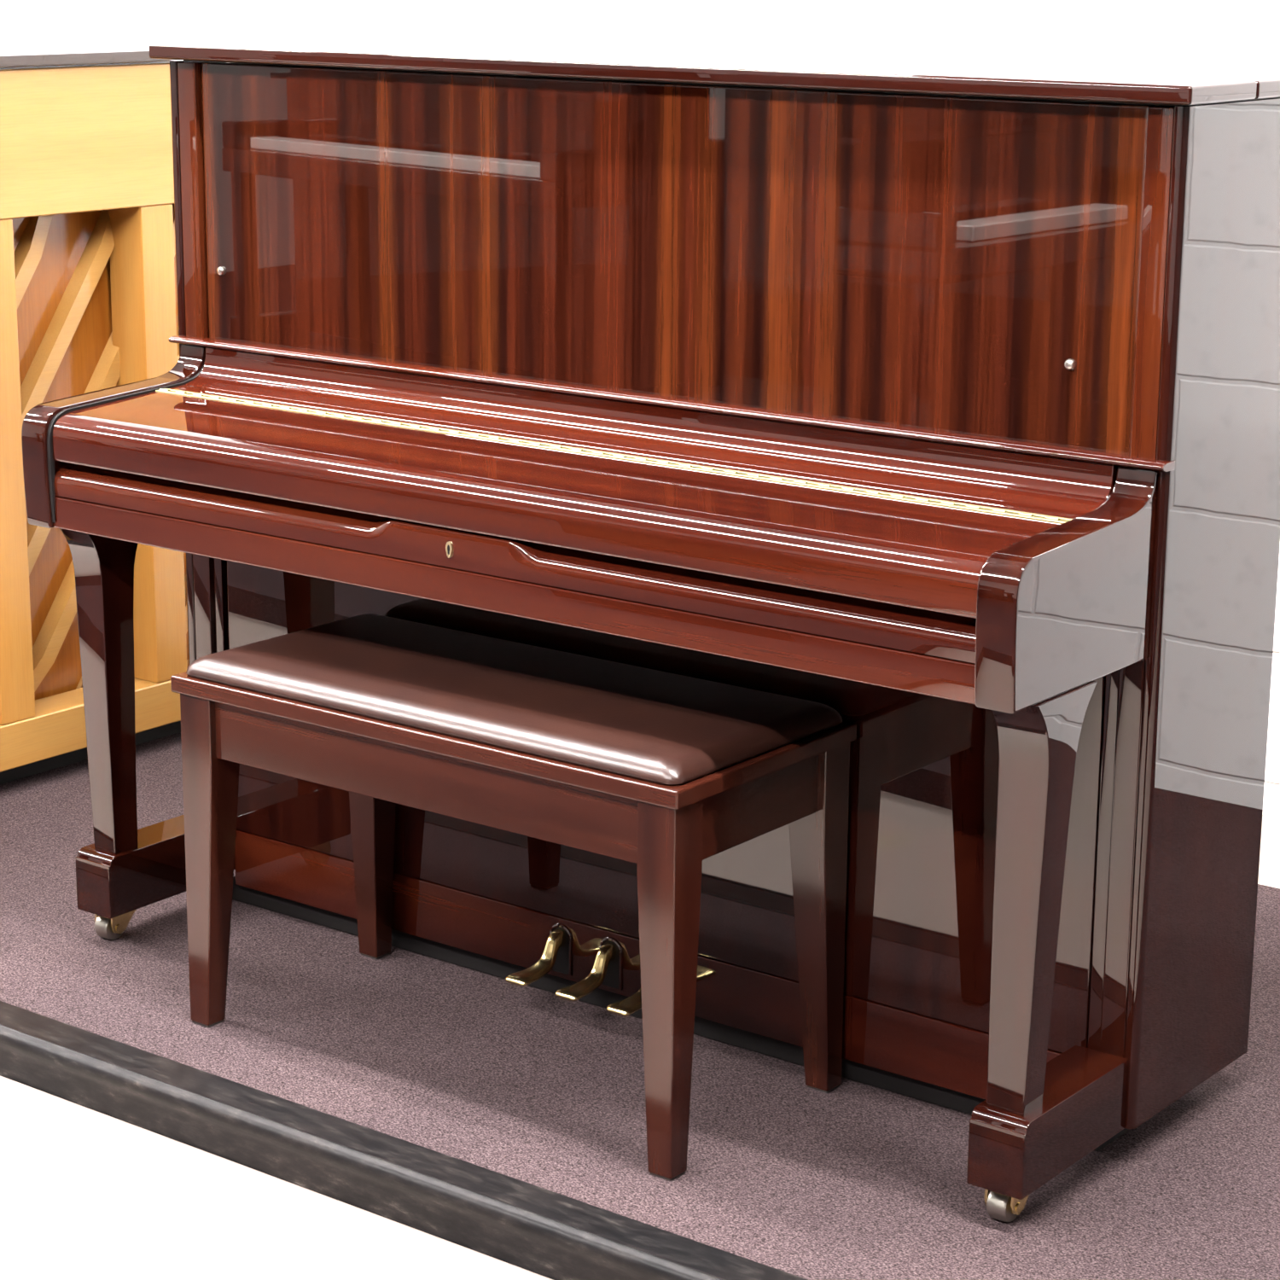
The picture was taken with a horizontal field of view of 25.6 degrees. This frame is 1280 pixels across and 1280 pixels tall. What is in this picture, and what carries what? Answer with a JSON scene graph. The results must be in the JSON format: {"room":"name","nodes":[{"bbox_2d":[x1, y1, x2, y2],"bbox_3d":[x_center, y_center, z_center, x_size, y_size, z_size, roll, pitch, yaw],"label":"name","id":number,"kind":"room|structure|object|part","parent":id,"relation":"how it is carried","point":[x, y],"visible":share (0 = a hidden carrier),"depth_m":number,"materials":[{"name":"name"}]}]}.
{"room":"music room","nodes":[
{"label":"music room","id":0,"kind":"room"},
{"bbox_2d":[0,1076,552,1279],"bbox_3d":[-3.336,1.080,1.553,10.200,0.030,6.469,11,17,36],"label":"floor","id":1,"kind":"structure","parent":0,"point":[86,1194],"depth_m":3.24,"materials":[{"name":"white plastic"}]},
{"bbox_2d":[0,732,1279,1279],"bbox_3d":[-0.789,0.259,4.780,10.200,0.080,1.907,11,17,36],"label":"floor","id":2,"kind":"structure","parent":0,"point":[855,1180],"depth_m":3.43,"materials":[{"name":"carpet"}]},
{"bbox_2d":[0,35,226,784],"bbox_3d":[-1.185,-0.381,4.707,0.562,1.189,1.344,11,17,36],"label":"upright piano","id":3,"kind":"object","parent":2,"relation":"on","point":[89,293],"visible":0.46,"depth_m":4.65,"materials":[{"name":"yellow wood"}]},
{"bbox_3d":[-1.047,-0.269,4.538,0.083,0.816,0.072,11,17,36],"label":"post","id":4,"kind":"part","parent":3,"relation":"part of","materials":[{"name":"yellow wood"}]},
{"bbox_3d":[-0.997,-0.789,4.460,0.075,0.231,1.300,11,17,36],"label":"rail","id":5,"kind":"part","parent":3,"relation":"part of","materials":[{"name":"yellow wood"}]},
{"bbox_3d":[-1.008,0.151,4.697,0.087,0.076,1.300,11,17,36],"label":"rail","id":6,"kind":"part","parent":3,"relation":"part of","materials":[{"name":"yellow wood"}]},
{"bbox_3d":[-1.180,-0.949,4.566,0.562,0.018,1.340,11,17,36],"label":"lid","id":7,"kind":"part","parent":3,"relation":"part of","materials":[{"name":"brown wood"}]},
{"bbox_3d":[-0.839,-0.334,4.803,0.083,0.816,0.072,11,17,36],"label":"post","id":8,"kind":"part","parent":3,"relation":"part of","materials":[{"name":"yellow wood"}]},
{"bbox_2d":[0,1000,808,1279],"bbox_3d":[-1.351,0.420,4.063,10.180,0.065,0.076,11,17,36],"label":"edging","id":9,"kind":"object","parent":2,"relation":"attached to","point":[544,1232],"depth_m":3.28,"materials":[{"name":"black rubber"}]},
{"bbox_2d":[170,613,856,1181],"bbox_3d":[-0.168,0.284,3.510,0.799,0.494,0.362,11,17,36],"label":"piano bench","id":10,"kind":"object","parent":2,"relation":"on","point":[664,773],"visible":1,"depth_m":3.36,"materials":[{"name":"brown wood"}]},
{"bbox_3d":[-0.547,0.279,3.614,0.053,0.441,0.053,11,17,36],"label":"leg","id":11,"kind":"part","parent":10,"relation":"part of","materials":[{"name":"brown wood"}]},
{"bbox_3d":[-0.365,0.223,3.844,0.053,0.441,0.053,11,17,36],"label":"leg","id":12,"kind":"part","parent":10,"relation":"part of","materials":[{"name":"brown wood"}]},
{"bbox_3d":[-0.167,0.082,3.460,0.799,0.022,0.362,11,17,36],"label":"seat frame","id":13,"kind":"part","parent":10,"relation":"part of","materials":[{"name":"brown wood"}]},
{"bbox_2d":[186,613,842,785],"bbox_3d":[-0.166,0.058,3.455,0.779,0.028,0.346,11,17,36],"label":"seat cushion","id":14,"kind":"object","parent":10,"relation":"on","point":[547,712],"depth_m":3.36,"materials":[{"name":"brown leather"}]},
{"bbox_3d":[0.032,0.391,3.185,0.053,0.441,0.053,11,17,36],"label":"leg","id":15,"kind":"part","parent":10,"relation":"part of","materials":[{"name":"brown wood"}]},
{"bbox_3d":[0.213,0.334,3.416,0.053,0.441,0.053,11,17,36],"label":"leg","id":16,"kind":"part","parent":10,"relation":"part of","materials":[{"name":"brown wood"}]},
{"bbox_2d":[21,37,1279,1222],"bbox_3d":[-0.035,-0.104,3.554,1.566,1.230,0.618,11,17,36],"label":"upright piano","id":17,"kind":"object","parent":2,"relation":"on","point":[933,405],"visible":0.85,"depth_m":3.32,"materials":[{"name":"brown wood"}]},
{"bbox_3d":[-0.733,0.059,3.887,0.059,0.472,0.130,11,17,36],"label":"leg","id":18,"kind":"part","parent":17,"relation":"part of","materials":[{"name":"brown wood"}]},
{"bbox_3d":[-0.713,-0.281,3.838,0.047,0.210,0.298,11,17,36],"label":"arm","id":19,"kind":"part","parent":17,"relation":"part of","materials":[{"name":"brown wood"}]},
{"bbox_3d":[-0.613,-0.603,3.894,0.034,0.386,0.028,11,17,36],"label":"post","id":20,"kind":"part","parent":17,"relation":"part of","materials":[{"name":"brown wood"}]},
{"bbox_3d":[-0.617,-0.042,4.034,0.034,0.768,0.028,11,17,36],"label":"post","id":21,"kind":"part","parent":17,"relation":"part of","materials":[{"name":"brown wood"}]},
{"bbox_3d":[-0.554,-0.260,4.106,0.016,1.156,0.299,11,17,36],"label":"panel","id":22,"kind":"part","parent":17,"relation":"part of","materials":[{"name":"brown wood"}]},
{"bbox_3d":[-0.225,-0.106,3.314,0.010,0.020,0.002,11,17,36],"label":"lock plate","id":23,"kind":"part","parent":17,"relation":"part of","materials":[{"name":"gold metal"}]},
{"bbox_3d":[-0.158,-0.180,3.362,1.410,0.070,0.184,11,17,36],"label":"keyboard lid","id":24,"kind":"part","parent":17,"relation":"part of","materials":[{"name":"brown wood"}]},
{"bbox_3d":[-0.064,-0.258,3.470,1.410,0.068,0.086,11,17,36],"label":"lid rail","id":25,"kind":"part","parent":17,"relation":"part of","materials":[{"name":"brown wood"}]},
{"bbox_3d":[-0.030,0.420,3.689,1.392,0.084,0.022,11,17,36],"label":"rail","id":26,"kind":"part","parent":17,"relation":"part of","materials":[{"name":"brown wood"}]},
{"bbox_3d":[-0.028,0.139,3.619,1.392,0.492,0.022,11,17,36],"label":"panel","id":27,"kind":"part","parent":17,"relation":"part of","materials":[{"name":"brown wood"}]},
{"bbox_3d":[-0.040,-0.305,3.495,1.541,0.011,0.028,11,17,36],"label":"ledge moulding","id":28,"kind":"part","parent":17,"relation":"part of","materials":[{"name":"brown wood"}]},
{"bbox_3d":[-0.024,-0.495,3.464,1.434,0.380,0.022,11,17,36],"label":"panel","id":29,"kind":"part","parent":17,"relation":"part of","materials":[{"name":"brown wood"}]},
{"bbox_3d":[-0.002,-0.700,3.443,1.566,0.020,0.158,11,17,36],"label":"lid","id":30,"kind":"part","parent":17,"relation":"part of","materials":[{"name":"brown wood"}]},
{"bbox_3d":[0.112,-0.160,3.735,1.438,1.143,0.092,11,17,36],"label":"frame","id":31,"kind":"part","parent":17,"relation":"part of","materials":[{"name":"brown wood"}]},
{"bbox_3d":[0.102,-0.732,3.575,1.566,0.020,0.182,11,17,36],"label":"lid","id":32,"kind":"part","parent":17,"relation":"part of","materials":[{"name":"brown wood"}]},
{"bbox_3d":[0.423,0.281,3.032,0.064,0.472,0.130,11,17,36],"label":"leg","id":33,"kind":"part","parent":17,"relation":"part of","materials":[{"name":"brown wood"}]},
{"bbox_3d":[0.452,-0.057,2.976,0.048,0.210,0.298,11,17,36],"label":"arm","id":34,"kind":"part","parent":17,"relation":"part of","materials":[{"name":"brown wood"}]},
{"bbox_3d":[0.552,0.183,3.169,0.032,0.768,0.028,11,17,36],"label":"post","id":35,"kind":"part","parent":17,"relation":"part of","materials":[{"name":"brown wood"}]},
{"bbox_3d":[0.557,-0.378,3.029,0.032,0.386,0.028,11,17,36],"label":"post","id":36,"kind":"part","parent":17,"relation":"part of","materials":[{"name":"brown wood"}]},
{"bbox_3d":[0.654,-0.027,3.212,0.016,1.156,0.299,11,17,36],"label":"panel","id":37,"kind":"part","parent":17,"relation":"part of","materials":[{"name":"brown wood"}]},
{"bbox_2d":[0,0,1279,818],"bbox_3d":[-0.168,-1.394,5.189,10.200,3.060,0.100,11,17,36],"label":"wall","id":38,"kind":"structure","parent":0,"point":[1243,36],"depth_m":4.88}
]}

